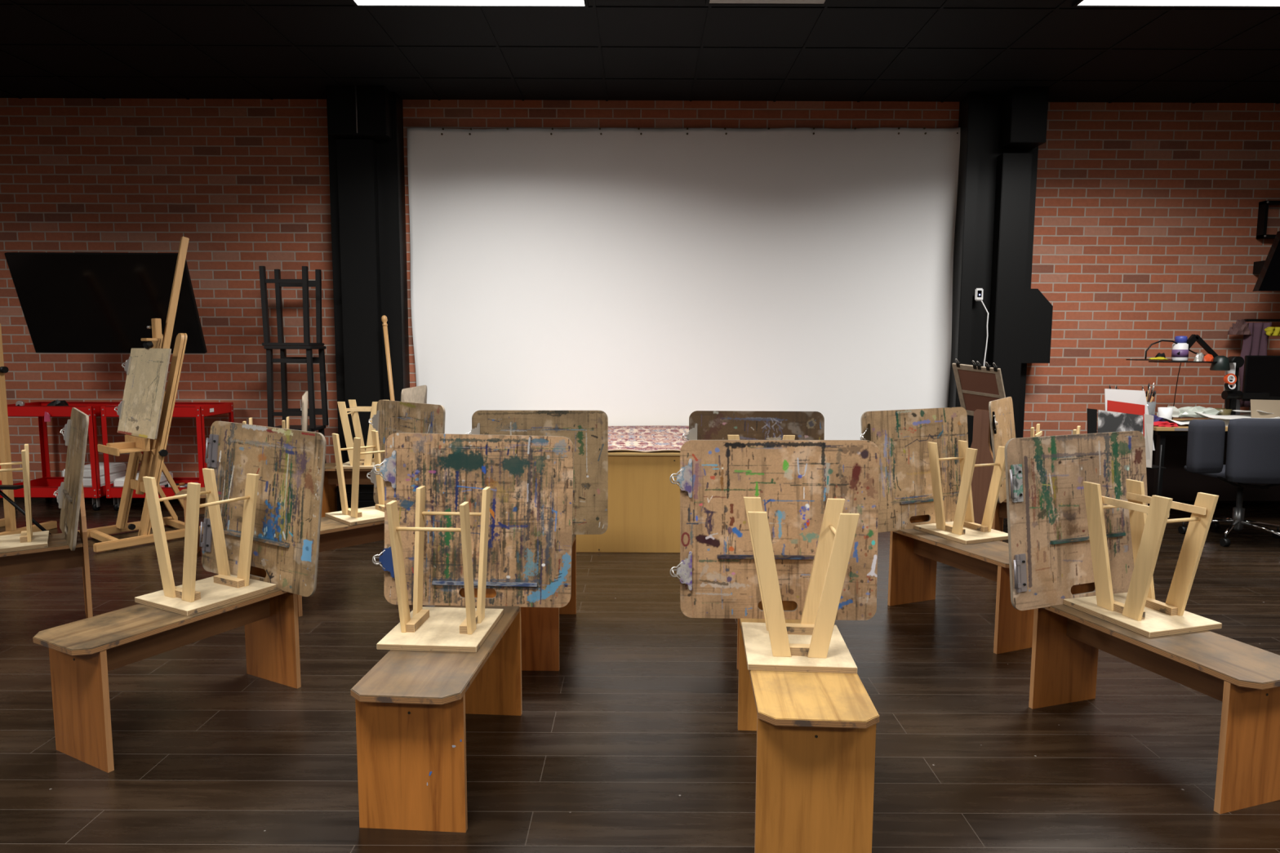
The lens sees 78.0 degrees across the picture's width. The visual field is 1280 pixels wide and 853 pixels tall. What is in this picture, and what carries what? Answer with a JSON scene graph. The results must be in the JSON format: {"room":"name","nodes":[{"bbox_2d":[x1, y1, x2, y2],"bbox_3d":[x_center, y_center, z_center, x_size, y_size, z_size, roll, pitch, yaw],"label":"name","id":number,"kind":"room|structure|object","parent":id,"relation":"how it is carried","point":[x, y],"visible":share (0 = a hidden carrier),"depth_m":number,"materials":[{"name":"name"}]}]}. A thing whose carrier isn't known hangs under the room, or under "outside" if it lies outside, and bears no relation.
{"room":"art studio","nodes":[
{"label":"art studio","id":0,"kind":"room"},
{"bbox_2d":[0,497,1279,852],"bbox_3d":[-0.505,1.231,1.405,14.200,0.100,10.950,0,6,0],"label":"floor","id":1,"kind":"structure","parent":0,"point":[635,744],"depth_m":2.70,"materials":[{"name":"brown wood"}]},
{"bbox_2d":[0,484,51,534],"bbox_3d":[-4.223,0.415,5.111,0.598,0.747,0.572,0,6,0],"label":"folding stand","id":2,"kind":"object","parent":1,"relation":"on","point":[2,486],"visible":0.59,"depth_m":5.20,"materials":[{"name":"black paint"}]},
{"bbox_2d":[0,323,57,535],"bbox_3d":[-4.486,0.032,5.379,0.490,1.460,0.640,1,6,11],"label":"wooden easel","id":3,"kind":"object","parent":1,"relation":"on","point":[9,522],"visible":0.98,"depth_m":5.35,"materials":[{"name":"brown wood"}]},
{"bbox_2d":[0,481,93,617],"bbox_3d":[-2.951,0.574,3.549,0.765,0.760,0.300,-4,7,-37],"label":"bench","id":4,"kind":"object","parent":1,"relation":"on","point":[58,555],"visible":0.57,"depth_m":3.67,"materials":[{"name":"brown wood"}]},
{"bbox_2d":[0,444,48,552],"bbox_3d":[-2.901,0.322,3.571,0.345,0.443,0.313,-4,7,-35],"label":"stool","id":5,"kind":"object","parent":4,"relation":"on","point":[26,540],"visible":1,"depth_m":3.58,"materials":[{"name":"brown wood"}]},
{"bbox_2d":[53,407,88,551],"bbox_3d":[-2.685,0.227,3.744,0.108,0.601,0.691,-5,8,-41],"label":"board","id":6,"kind":"object","parent":4,"relation":"on","point":[76,428],"visible":1,"depth_m":3.68,"materials":[{"name":"paint"}]},
{"bbox_2d":[0,401,120,511],"bbox_3d":[-4.676,0.233,6.473,0.782,0.840,0.502,0,6,0],"label":"utility cart","id":7,"kind":"object","parent":1,"relation":"on","point":[45,487],"visible":0.68,"depth_m":6.25,"materials":[{"name":"red metal"}]},
{"bbox_2d":[13,476,113,497],"bbox_3d":[-4.677,0.498,6.499,0.770,0.085,0.490,0,6,0],"label":"tray","id":8,"kind":"object","parent":7,"relation":"on","point":[45,486],"depth_m":6.26,"materials":[{"name":"red metal"}]},
{"bbox_2d":[7,401,120,417],"bbox_3d":[-4.675,-0.142,6.435,0.770,0.085,0.490,0,6,0],"label":"tray","id":9,"kind":"object","parent":7,"relation":"on","point":[37,409],"depth_m":6.19,"materials":[{"name":"red metal"}]},
{"bbox_3d":[-4.462,0.501,6.503,0.260,0.070,0.400,0,6,-3],"label":"paper pad","id":10,"kind":"object","parent":7,"relation":"on","visible":0},
{"bbox_2d":[82,471,126,487],"bbox_3d":[-4.467,0.429,6.497,0.260,0.070,0.400,0,6,-1],"label":"paper pad","id":11,"kind":"object","parent":10,"relation":"on","point":[86,482],"visible":0.19,"depth_m":6.40,"materials":[{"name":"white paper"}]},
{"bbox_2d":[62,462,126,478],"bbox_3d":[-4.471,0.358,6.491,0.260,0.070,0.400,0,6,2],"label":"paper pad","id":12,"kind":"object","parent":11,"relation":"on","point":[114,468],"visible":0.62,"depth_m":6.50,"materials":[{"name":"white paper"}]},
{"bbox_2d":[77,236,203,552],"bbox_3d":[-3.414,-0.273,5.363,0.530,2.068,0.761,5,7,38],"label":"easel","id":13,"kind":"object","parent":1,"relation":"on","point":[154,451],"visible":0.82,"depth_m":5.38,"materials":[{"name":"brown wood"}]},
{"bbox_2d":[97,435,150,456],"bbox_3d":[-3.463,0.124,5.302,0.350,0.100,0.195,5,7,38],"label":"tray","id":14,"kind":"object","parent":13,"relation":"on","point":[132,443],"depth_m":5.27,"materials":[{"name":"brown wood"}]},
{"bbox_2d":[114,347,171,439],"bbox_3d":[-3.403,-0.236,5.408,0.690,0.595,0.135,5,7,38],"label":"board","id":15,"kind":"object","parent":13,"relation":"on","point":[140,410],"visible":1,"depth_m":5.38,"materials":[{"name":"paint"}]},
{"bbox_2d":[32,565,301,773],"bbox_3d":[-1.623,0.658,2.762,0.300,0.760,0.765,3,6,28],"label":"bench","id":16,"kind":"object","parent":1,"relation":"on","point":[82,652],"visible":0.62,"depth_m":2.59,"materials":[{"name":"brown wood"}]},
{"bbox_2d":[134,467,276,616],"bbox_3d":[-1.579,0.397,2.869,0.313,0.443,0.345,3,6,28],"label":"stool","id":17,"kind":"object","parent":16,"relation":"on","point":[193,597],"visible":1,"depth_m":2.82,"materials":[{"name":"brown wood"}]},
{"bbox_2d":[199,421,326,596],"bbox_3d":[-1.457,0.302,3.038,0.670,0.618,0.080,3,6,27],"label":"board","id":18,"kind":"object","parent":16,"relation":"on","point":[289,464],"visible":0.89,"depth_m":3.00,"materials":[{"name":"paint"}]},
{"bbox_2d":[100,402,234,511],"bbox_3d":[-3.831,0.237,6.473,0.792,0.840,0.502,0,6,0],"label":"utility cart","id":19,"kind":"object","parent":1,"relation":"on","point":[199,411],"visible":0.4,"depth_m":6.24,"materials":[{"name":"red metal"}]},
{"bbox_2d":[110,477,199,497],"bbox_3d":[-3.832,0.501,6.499,0.780,0.085,0.490,0,6,0],"label":"tray","id":20,"kind":"object","parent":19,"relation":"on","point":[115,492],"depth_m":6.26,"materials":[{"name":"red metal"}]},
{"bbox_2d":[159,480,168,485],"bbox_3d":[-4.072,0.503,6.486,0.260,0.070,0.400,0,6,2],"label":"paper pad","id":21,"kind":"object","parent":19,"relation":"on","point":[166,482],"visible":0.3,"depth_m":6.56,"materials":[{"name":"white paper"}]},
{"bbox_2d":[113,471,173,487],"bbox_3d":[-4.062,0.433,6.476,0.260,0.070,0.400,0,6,-2],"label":"paper pad","id":22,"kind":"object","parent":21,"relation":"on","point":[117,482],"visible":0.34,"depth_m":6.29,"materials":[{"name":"white paper"}]},
{"bbox_2d":[102,402,231,417],"bbox_3d":[-3.829,-0.139,6.435,0.780,0.085,0.490,0,6,0],"label":"tray","id":23,"kind":"object","parent":19,"relation":"on","point":[180,409],"depth_m":6.24,"materials":[{"name":"red metal"}]},
{"bbox_2d":[173,487,205,553],"bbox_3d":[-2.509,0.426,5.039,0.765,0.760,0.300,-2,6,-18],"label":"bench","id":24,"kind":"object","parent":1,"relation":"on","point":[202,497],"visible":0.13,"depth_m":4.96,"materials":[{"name":"brown wood"}]},
{"bbox_2d":[242,417,289,429],"bbox_3d":[-2.381,0.174,5.064,0.345,0.443,0.313,-2,6,-18],"label":"stool","id":25,"kind":"object","parent":24,"relation":"on","point":[283,424],"visible":0.15,"depth_m":5.10,"materials":[{"name":"brown wood"}]},
{"bbox_2d":[300,391,307,431],"bbox_3d":[-2.177,0.087,5.133,0.066,0.605,0.691,-2,6,-23],"label":"board","id":26,"kind":"object","parent":24,"relation":"on","point":[304,397],"visible":0.45,"depth_m":4.96,"materials":[{"name":"paint"}]},
{"bbox_2d":[274,425,326,463],"bbox_3d":[-2.801,0.332,6.467,0.370,0.660,0.310,0,6,0],"label":"bar stool","id":27,"kind":"object","parent":1,"relation":"on","point":[320,428],"visible":0.19,"depth_m":6.46,"materials":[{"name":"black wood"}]},
{"bbox_2d":[263,346,328,428],"bbox_3d":[-2.774,-0.322,6.401,0.370,0.656,0.310,0,6,0],"label":"bar stool","id":28,"kind":"object","parent":27,"relation":"on","point":[308,359],"visible":0.85,"depth_m":6.29,"materials":[{"name":"black wood"}]},
{"bbox_2d":[258,266,324,346],"bbox_3d":[-2.786,-0.958,6.337,0.370,0.620,0.310,0,6,0],"label":"bar stool","id":29,"kind":"object","parent":28,"relation":"on","point":[304,282],"visible":1,"depth_m":6.22,"materials":[{"name":"black wood"}]},
{"bbox_2d":[297,516,384,617],"bbox_3d":[-1.550,0.518,4.159,0.300,0.760,0.765,6,8,43],"label":"bench","id":30,"kind":"object","parent":1,"relation":"on","point":[334,534],"visible":0.08,"depth_m":4.13,"materials":[{"name":"brown wood"}]},
{"bbox_2d":[324,430,385,525],"bbox_3d":[-1.456,0.262,4.227,0.345,0.443,0.313,-5,8,-44],"label":"stool","id":31,"kind":"object","parent":30,"relation":"on","point":[353,516],"visible":0.77,"depth_m":4.20,"materials":[{"name":"brown wood"}]},
{"bbox_2d":[366,400,445,504],"bbox_3d":[-1.295,0.168,4.371,0.692,0.604,0.077,5,7,39],"label":"board","id":32,"kind":"object","parent":30,"relation":"on","point":[391,417],"visible":0.41,"depth_m":4.38,"materials":[{"name":"paint"}]},
{"bbox_2d":[321,462,373,517],"bbox_3d":[-2.077,0.327,6.044,0.765,0.760,0.300,0,6,0],"label":"bench","id":33,"kind":"object","parent":1,"relation":"on","point":[331,478],"visible":0.33,"depth_m":6.04,"materials":[{"name":"brown wood"}]},
{"bbox_2d":[335,400,389,469],"bbox_3d":[-2.090,0.053,6.006,0.345,0.498,0.305,0,6,0],"label":"stool","id":34,"kind":"object","parent":33,"relation":"on","point":[366,462],"visible":0.58,"depth_m":5.90,"materials":[{"name":"brown wood"}]},
{"bbox_2d":[400,385,426,404],"bbox_3d":[-1.722,-0.001,6.028,0.072,0.605,0.691,0,6,-2],"label":"board","id":35,"kind":"object","parent":33,"relation":"on","point":[418,394],"visible":0.23,"depth_m":5.99,"materials":[{"name":"paint"}]},
{"bbox_2d":[336,484,376,511],"bbox_3d":[-2.162,0.566,6.289,0.400,0.235,0.264,0,6,-3],"label":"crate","id":36,"kind":"object","parent":1,"relation":"on","point":[366,492],"visible":0.28,"depth_m":6.16,"materials":[{"name":"black paint"}]},
{"bbox_2d":[381,315,395,400],"bbox_3d":[-1.989,-0.109,6.379,0.152,1.563,0.048,1,6,4],"label":"wooden pole","id":37,"kind":"object","parent":1,"relation":"on","point":[384,318],"visible":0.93,"depth_m":6.33,"materials":[{"name":"brown wood"}]},
{"bbox_2d":[350,507,522,832],"bbox_3d":[-0.598,0.694,2.446,0.300,0.760,0.765,1,6,4],"label":"bench","id":38,"kind":"object","parent":1,"relation":"on","point":[411,706],"visible":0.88,"depth_m":2.15,"materials":[{"name":"brown wood"}]},
{"bbox_2d":[376,485,503,652],"bbox_3d":[-0.629,0.436,2.520,0.305,0.443,0.345,1,6,4],"label":"stool","id":39,"kind":"object","parent":38,"relation":"on","point":[455,629],"visible":1,"depth_m":2.47,"materials":[{"name":"brown wood"}]},
{"bbox_2d":[372,432,573,607],"bbox_3d":[-0.582,0.331,2.772,0.699,0.616,0.068,0,6,-3],"label":"board","id":40,"kind":"object","parent":38,"relation":"on","point":[530,478],"visible":0.82,"depth_m":2.77,"materials":[{"name":"paint"}]},
{"bbox_2d":[520,534,576,671],"bbox_3d":[-0.471,0.587,3.515,0.300,0.760,0.765,0,6,1],"label":"bench","id":41,"kind":"object","parent":1,"relation":"on","point":[540,626],"visible":0.13,"depth_m":3.22,"materials":[{"name":"brown wood"}]},
{"bbox_2d":[465,410,608,534],"bbox_3d":[-0.501,0.224,3.835,0.691,0.605,0.068,0,6,-4],"label":"board","id":42,"kind":"object","parent":41,"relation":"on","point":[588,430],"visible":0.4,"depth_m":3.83,"materials":[{"name":"paint"}]},
{"bbox_2d":[576,451,679,552],"bbox_3d":[0.128,0.406,5.897,2.240,0.650,1.725,0,6,0],"label":"stage","id":43,"kind":"object","parent":1,"relation":"on","point":[644,504],"visible":0.17,"depth_m":5.06,"materials":[{"name":"laminate"}]},
{"bbox_2d":[608,425,688,452],"bbox_3d":[0.190,0.076,5.823,2.192,0.023,1.637,0,6,0],"label":"rug","id":44,"kind":"object","parent":43,"relation":"on","point":[642,438],"visible":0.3,"depth_m":5.75,"materials":[{"name":"multicoloured fabric"}]},
{"bbox_2d":[737,618,739,669],"bbox_3d":[0.556,0.590,3.530,0.300,0.760,0.765,0,6,1],"label":"bench","id":45,"kind":"object","parent":1,"relation":"on","point":[738,624],"visible":0.02,"depth_m":3.24,"materials":[{"name":"brown wood"}]},
{"bbox_2d":[681,410,824,440],"bbox_3d":[0.547,0.227,3.849,0.692,0.604,0.081,0,6,-1],"label":"board","id":46,"kind":"object","parent":45,"relation":"on","point":[703,424],"visible":0.22,"depth_m":3.84,"materials":[{"name":"paint"}]},
{"bbox_2d":[727,435,795,439],"bbox_3d":[0.561,0.303,3.578,0.313,0.506,0.345,0,6,0],"label":"stool","id":47,"kind":"object","parent":45,"relation":"on","point":[730,437],"visible":0.07,"depth_m":3.66,"materials":[{"name":"brown wood"}]},
{"bbox_2d":[737,600,879,852],"bbox_3d":[0.467,0.710,2.326,0.300,0.760,0.765,1,6,3],"label":"bench","id":48,"kind":"object","parent":1,"relation":"on","point":[816,731],"visible":0.69,"depth_m":2.02,"materials":[{"name":"brown wood"}]},
{"bbox_2d":[669,440,879,620],"bbox_3d":[0.445,0.347,2.648,0.694,0.611,0.059,0,6,1],"label":"board","id":49,"kind":"object","parent":48,"relation":"on","point":[793,480],"visible":0.84,"depth_m":2.64,"materials":[{"name":"paint"}]},
{"bbox_2d":[741,497,859,673],"bbox_3d":[0.471,0.455,2.378,0.313,0.443,0.345,1,6,4],"label":"stool","id":50,"kind":"object","parent":48,"relation":"on","point":[815,644],"visible":1,"depth_m":2.28,"materials":[{"name":"brown wood"}]},
{"bbox_2d":[887,515,1034,653],"bbox_3d":[1.560,0.573,3.741,0.300,0.760,0.765,-2,6,-22],"label":"bench","id":51,"kind":"object","parent":1,"relation":"on","point":[914,556],"visible":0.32,"depth_m":3.77,"materials":[{"name":"brown wood"}]},
{"bbox_2d":[860,407,968,533],"bbox_3d":[1.397,0.214,4.020,0.695,0.612,0.090,-2,6,-22],"label":"board","id":52,"kind":"object","parent":51,"relation":"on","point":[901,437],"visible":0.73,"depth_m":4.01,"materials":[{"name":"paint"}]},
{"bbox_2d":[914,440,1008,544],"bbox_3d":[1.596,0.309,3.880,0.305,0.443,0.345,-2,6,-22],"label":"stool","id":53,"kind":"object","parent":51,"relation":"on","point":[966,531],"visible":0.95,"depth_m":3.84,"materials":[{"name":"brown wood"}]},
{"bbox_2d":[970,408,994,524],"bbox_3d":[2.669,0.315,5.652,0.765,0.900,0.300,-3,7,-30],"label":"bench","id":54,"kind":"object","parent":1,"relation":"on","point":[982,476],"visible":0.4,"depth_m":5.44,"materials":[{"name":"brown wood"}]},
{"bbox_2d":[951,359,1005,416],"bbox_3d":[2.296,-0.248,5.350,0.226,0.421,0.384,-3,7,-33],"label":"framed board","id":55,"kind":"object","parent":54,"relation":"attached to","point":[977,384],"visible":0.79,"depth_m":5.35,"materials":[{"name":"brown wood"}]},
{"bbox_2d":[991,498,1007,541],"bbox_3d":[2.560,0.475,4.752,0.765,0.760,0.300,4,7,34],"label":"bench","id":56,"kind":"object","parent":1,"relation":"on","point":[1001,511],"visible":0.04,"depth_m":4.94,"materials":[{"name":"brown wood"}]},
{"bbox_2d":[988,396,1015,502],"bbox_3d":[2.256,0.131,4.893,0.104,0.601,0.691,4,7,34],"label":"board","id":57,"kind":"object","parent":56,"relation":"on","point":[1001,411],"visible":0.62,"depth_m":4.81,"materials":[{"name":"paint"}]},
{"bbox_2d":[1030,423,1080,437],"bbox_3d":[2.499,0.222,4.775,0.345,0.443,0.313,4,7,33],"label":"stool","id":58,"kind":"object","parent":56,"relation":"on","point":[1038,433],"visible":0.23,"depth_m":4.78,"materials":[{"name":"brown wood"}]},
{"bbox_2d":[1028,582,1279,814],"bbox_3d":[1.695,0.691,2.566,0.300,0.760,0.765,-2,6,-18],"label":"bench","id":59,"kind":"object","parent":1,"relation":"on","point":[1067,641],"visible":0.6,"depth_m":2.41,"materials":[{"name":"brown wood"}]},
{"bbox_2d":[1004,431,1147,610],"bbox_3d":[1.597,0.331,2.869,0.662,0.611,0.081,-2,6,-20],"label":"board","id":60,"kind":"object","parent":59,"relation":"on","point":[1049,546],"visible":0.78,"depth_m":2.83,"materials":[{"name":"paint"}]},
{"bbox_2d":[1063,479,1222,637],"bbox_3d":[1.711,0.428,2.689,0.305,0.443,0.345,-1,6,-16],"label":"stool","id":61,"kind":"object","parent":59,"relation":"on","point":[1137,610],"visible":1,"depth_m":2.64,"materials":[{"name":"brown wood"}]},
{"bbox_2d":[1146,444,1166,495],"bbox_3d":[3.408,0.437,5.663,0.500,0.660,0.356,0,6,0],"label":"rack","id":62,"kind":"object","parent":1,"relation":"on","point":[1153,466],"visible":0.16,"depth_m":5.48,"materials":[{"name":"black metal"}]},
{"bbox_2d":[1087,408,1097,433],"bbox_3d":[3.180,0.049,5.565,0.072,0.351,0.037,2,6,17],"label":"portfolio","id":63,"kind":"object","parent":62,"relation":"on","point":[1091,413],"visible":0.43,"depth_m":5.55,"materials":[{"name":"black paint"}]},
{"bbox_2d":[1097,409,1142,433],"bbox_3d":[3.357,0.068,5.525,0.298,0.362,0.023,2,6,14],"label":"print","id":64,"kind":"object","parent":62,"relation":"on","point":[1108,421],"visible":0.36,"depth_m":5.52},
{"bbox_2d":[1106,400,1145,436],"bbox_3d":[3.442,0.004,5.604,0.248,0.375,0.024,2,6,15],"label":"folder","id":65,"kind":"object","parent":62,"relation":"on","point":[1112,406],"visible":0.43,"depth_m":5.59,"materials":[{"name":"red"}]},
{"bbox_2d":[1104,388,1155,450],"bbox_3d":[3.514,-0.052,5.678,0.322,0.431,0.088,2,6,15],"label":"board","id":66,"kind":"object","parent":62,"relation":"on","point":[1135,397],"visible":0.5,"depth_m":5.68,"materials":[{"name":"white"}]},
{"bbox_2d":[1144,413,1154,467],"bbox_3d":[3.534,0.098,5.492,0.044,0.371,0.068,-5,8,-42],"label":"portfolio","id":67,"kind":"object","parent":62,"relation":"on","point":[1148,419],"visible":0.79,"depth_m":5.48,"materials":[{"name":"beige"}]},
{"bbox_2d":[1097,417,1279,501],"bbox_3d":[4.884,0.345,6.193,2.230,0.750,0.782,0,6,0],"label":"desk","id":68,"kind":"object","parent":1,"relation":"on","point":[1176,483],"visible":0.37,"depth_m":6.47,"materials":[{"name":"black paint"}]},
{"bbox_2d":[1153,421,1178,426],"bbox_3d":[3.881,-0.021,5.866,0.222,0.033,0.164,0,6,0],"label":"glove","id":69,"kind":"object","parent":68,"relation":"on","point":[1160,424],"visible":0.84,"depth_m":5.82,"materials":[{"name":"red fabric"}]},
{"bbox_2d":[1161,417,1229,426],"bbox_3d":[4.220,-0.046,6.044,0.522,0.052,0.400,0,6,-6],"label":"paper sheet","id":70,"kind":"object","parent":68,"relation":"on","point":[1226,421],"visible":0.28,"depth_m":5.99,"materials":[{"name":"white paper"}]},
{"bbox_2d":[1157,407,1173,422],"bbox_3d":[4.030,-0.084,6.070,0.100,0.120,0.100,0,6,0],"label":"cup","id":71,"kind":"object","parent":70,"relation":"on","point":[1164,412],"visible":0.7,"depth_m":6.03,"materials":[{"name":"white ceramic"}]},
{"bbox_2d":[1174,405,1222,417],"bbox_3d":[4.348,-0.121,6.223,0.440,0.086,0.193,0,6,0],"label":"plastic wrap","id":72,"kind":"object","parent":70,"relation":"on","point":[1187,411],"visible":0.73,"depth_m":6.16,"materials":[{"name":"grey plastic"}]},
{"bbox_2d":[1193,411,1279,419],"bbox_3d":[4.550,-0.084,6.000,0.501,0.032,0.360,1,6,5],"label":"paper sheet","id":73,"kind":"object","parent":70,"relation":"on","point":[1245,415],"visible":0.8,"depth_m":5.99,"materials":[{"name":"white paper"}]},
{"bbox_2d":[1125,334,1269,419],"bbox_3d":[4.402,-0.380,6.215,1.080,0.684,0.258,0,6,0],"label":"stand","id":74,"kind":"object","parent":68,"relation":"attached to","point":[1220,362],"visible":0.88,"depth_m":6.18,"materials":[{"name":"black paint"}]},
{"bbox_2d":[1171,336,1188,360],"bbox_3d":[4.242,-0.612,6.208,0.111,0.195,0.110,0,6,0],"label":"bottle","id":75,"kind":"object","parent":74,"relation":"on","point":[1182,345],"visible":0.91,"depth_m":6.17,"materials":[{"name":"white plastic"}]},
{"bbox_2d":[1125,359,1236,362],"bbox_3d":[4.237,-0.514,6.198,0.750,0.023,0.180,0,6,0],"label":"shelf","id":76,"kind":"object","parent":74,"relation":"attached to","point":[1149,360],"depth_m":6.15,"materials":[{"name":"black metal"}]},
{"bbox_2d":[1223,373,1236,384],"bbox_3d":[4.561,-0.367,6.112,0.085,0.088,0.038,0,6,-2],"label":"tape roll","id":77,"kind":"object","parent":74,"relation":"hanging from","point":[1226,376],"visible":1,"depth_m":6.10,"materials":[{"name":"orange plastic"}]},
{"bbox_2d":[1224,380,1239,414],"bbox_3d":[4.821,-0.216,6.435,0.108,0.308,0.227,3,7,30],"label":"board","id":78,"kind":"object","parent":68,"relation":"on","point":[1237,405],"visible":0.29,"depth_m":6.42,"materials":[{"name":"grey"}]},
{"bbox_2d":[1241,355,1279,400],"bbox_3d":[5.080,-0.301,6.267,0.570,0.520,0.180,1,6,7],"label":"monitor","id":79,"kind":"object","parent":68,"relation":"on","point":[1261,374],"visible":0.76,"depth_m":6.25,"materials":[{"name":"black paint"}]},
{"bbox_2d":[1250,399,1279,417],"bbox_3d":[4.792,-0.122,5.953,0.381,0.157,0.057,1,6,4],"label":"cardboard sheet","id":80,"kind":"object","parent":68,"relation":"on","point":[1271,406],"visible":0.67,"depth_m":5.96,"materials":[{"name":"brown cardboard"}]},
{"bbox_2d":[1177,417,1279,546],"bbox_3d":[4.194,0.353,5.479,1.116,0.870,0.654,0,6,-3],"label":"office chair","id":81,"kind":"object","parent":1,"relation":"on","point":[1253,444],"visible":0.98,"depth_m":5.19,"materials":[{"name":"grey fabric"}]},
{"bbox_2d":[0,97,1279,485],"bbox_3d":[0.004,-1.030,6.731,13.200,3.540,0.100,0,6,0],"label":"wall","id":82,"kind":"structure","parent":0,"point":[1146,217],"depth_m":6.61,"materials":[{"name":"red brick"}]},
{"bbox_2d":[4,252,207,353],"bbox_3d":[-4.086,-0.977,6.265,1.336,0.788,0.650,0,6,0],"label":"television","id":83,"kind":"object","parent":82,"relation":"attached to","point":[70,302],"visible":0.91,"depth_m":6.04,"materials":[{"name":"black paint"}]},
{"bbox_2d":[325,85,409,462],"bbox_3d":[-2.239,-1.017,6.507,0.555,3.340,0.350,0,6,0],"label":"column","id":84,"kind":"structure","parent":82,"relation":"attached to","point":[366,174],"depth_m":6.41,"materials":[{"name":"black paint"}]},
{"bbox_2d":[0,0,1279,103],"bbox_3d":[-0.491,-2.208,1.757,14.200,0.006,12.337,0,6,0],"label":"grid","id":85,"kind":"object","parent":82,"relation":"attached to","point":[701,47],"depth_m":5.35,"materials":[{"name":"black metal"}]},
{"bbox_2d":[407,127,959,439],"bbox_3d":[0.372,-1.122,6.635,4.590,2.705,0.054,0,6,0],"label":"projection screen","id":86,"kind":"object","parent":82,"relation":"attached to","point":[655,277],"visible":0.93,"depth_m":6.63,"materials":[{"name":"white fabric"}]},
{"bbox_2d":[99,493,1279,502],"bbox_3d":[-0.502,0.586,6.833,14.200,0.100,0.020,0,6,0],"label":"baseboard","id":87,"kind":"structure","parent":82,"relation":"attached to","point":[1179,501],"depth_m":6.83,"materials":[{"name":"black paint"}]},
{"bbox_2d":[974,288,983,300],"bbox_3d":[2.749,-1.070,6.411,0.064,0.100,0.024,0,6,0],"label":"wall device","id":88,"kind":"object","parent":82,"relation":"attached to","point":[979,291],"visible":1,"depth_m":6.40,"materials":[{"name":"white plastic"}]},
{"bbox_2d":[947,86,1048,452],"bbox_3d":[2.904,-0.994,6.487,0.600,3.340,0.390,0,6,0],"label":"column","id":89,"kind":"structure","parent":82,"relation":"attached to","point":[1001,135],"depth_m":6.38,"materials":[{"name":"black paint"}]},
{"bbox_2d":[1021,288,1053,363],"bbox_3d":[3.201,-0.828,6.551,0.275,0.600,0.285,0,6,0],"label":"box","id":90,"kind":"object","parent":82,"relation":"attached to","point":[1037,311],"visible":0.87,"depth_m":6.41,"materials":[{"name":"black paint"}]},
{"bbox_2d":[1244,319,1279,321],"bbox_3d":[5.334,-0.888,6.625,0.600,0.020,0.125,0,6,0],"label":"coat hook","id":91,"kind":"object","parent":82,"relation":"attached to","point":[1246,320],"visible":0.79,"depth_m":6.56,"materials":[{"name":"black paint"}]},
{"bbox_2d":[1227,319,1251,334],"bbox_3d":[4.983,-0.828,6.567,0.214,0.131,0.114,0,6,0],"label":"hat","id":92,"kind":"object","parent":91,"relation":"hanging from","point":[1240,327],"visible":1,"depth_m":6.53,"materials":[{"name":"red fabric"}]},
{"bbox_2d":[1253,231,1279,291],"bbox_3d":[5.205,-1.330,6.422,0.600,0.480,0.450,0,6,0],"label":"wall screen","id":93,"kind":"object","parent":82,"relation":"attached to","point":[1268,269],"visible":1,"depth_m":6.27,"materials":[{"name":"black glass"}]},
{"bbox_2d":[1256,200,1279,239],"bbox_3d":[5.377,-1.716,6.564,0.440,0.300,0.081,0,6,0],"label":"wall bracket","id":94,"kind":"object","parent":82,"relation":"attached to","point":[1263,210],"visible":1,"depth_m":6.54,"materials":[{"name":"black metal"}]},
{"bbox_2d":[0,0,1279,102],"bbox_3d":[-0.491,-2.192,1.062,14.200,0.100,10.950,0,6,0],"label":"ceiling","id":95,"kind":"structure","parent":0,"point":[105,25],"depth_m":5.44,"materials":[{"name":"black tile"}]},
{"bbox_2d":[350,0,588,8],"bbox_3d":[-0.996,-2.463,4.361,1.380,0.022,0.660,0,6,0],"label":"recessed light","id":96,"kind":"object","parent":95,"relation":"in","point":[357,3],"visible":1,"depth_m":4.65,"materials":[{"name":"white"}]},
{"bbox_2d":[354,0,584,5],"bbox_3d":[-0.996,-2.465,4.361,1.340,0.016,0.620,0,6,0],"label":"diffuser","id":97,"kind":"object","parent":96,"relation":"attached to","point":[357,2],"depth_m":4.64,"materials":[{"name":"white plastic"}]},
{"bbox_2d":[705,0,829,5],"bbox_3d":[0.740,-2.453,4.322,0.710,0.022,0.660,0,6,0],"label":"vent","id":98,"kind":"object","parent":95,"relation":"in","point":[708,2],"visible":1,"depth_m":4.62,"materials":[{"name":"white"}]},
{"bbox_2d":[709,0,825,4],"bbox_3d":[0.740,-2.454,4.321,0.670,0.016,0.620,0,6,0],"label":"diffuser","id":99,"kind":"object","parent":98,"relation":"attached to","point":[711,2],"depth_m":4.61,"materials":[{"name":"grey plastic"}]},
{"bbox_2d":[1071,0,1279,8],"bbox_3d":[3.240,-2.443,4.324,1.400,0.022,0.660,0,6,0],"label":"recessed light","id":100,"kind":"object","parent":95,"relation":"in","point":[1077,3],"visible":1,"depth_m":4.61,"materials":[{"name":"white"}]},
{"bbox_2d":[1078,0,1279,5],"bbox_3d":[3.240,-2.444,4.324,1.360,0.016,0.620,0,6,0],"label":"diffuser","id":101,"kind":"object","parent":100,"relation":"attached to","point":[1081,2],"depth_m":4.60,"materials":[{"name":"white plastic"}]},
{"bbox_2d":[1239,322,1271,407],"bbox_3d":[5.102,-0.511,6.572,0.229,0.702,0.056,0,6,0],"label":"scarf","id":102,"kind":"object","parent":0,"point":[1255,344],"visible":0.41,"depth_m":6.55,"materials":[{"name":"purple fabric"}]},
{"bbox_2d":[1264,326,1279,336],"bbox_3d":[5.223,-0.778,6.485,0.185,0.078,0.055,0,6,0],"label":"cloth","id":103,"kind":"object","parent":102,"relation":"attached to","point":[1270,331],"visible":1,"depth_m":6.48,"materials":[{"name":"yellow fabric"}]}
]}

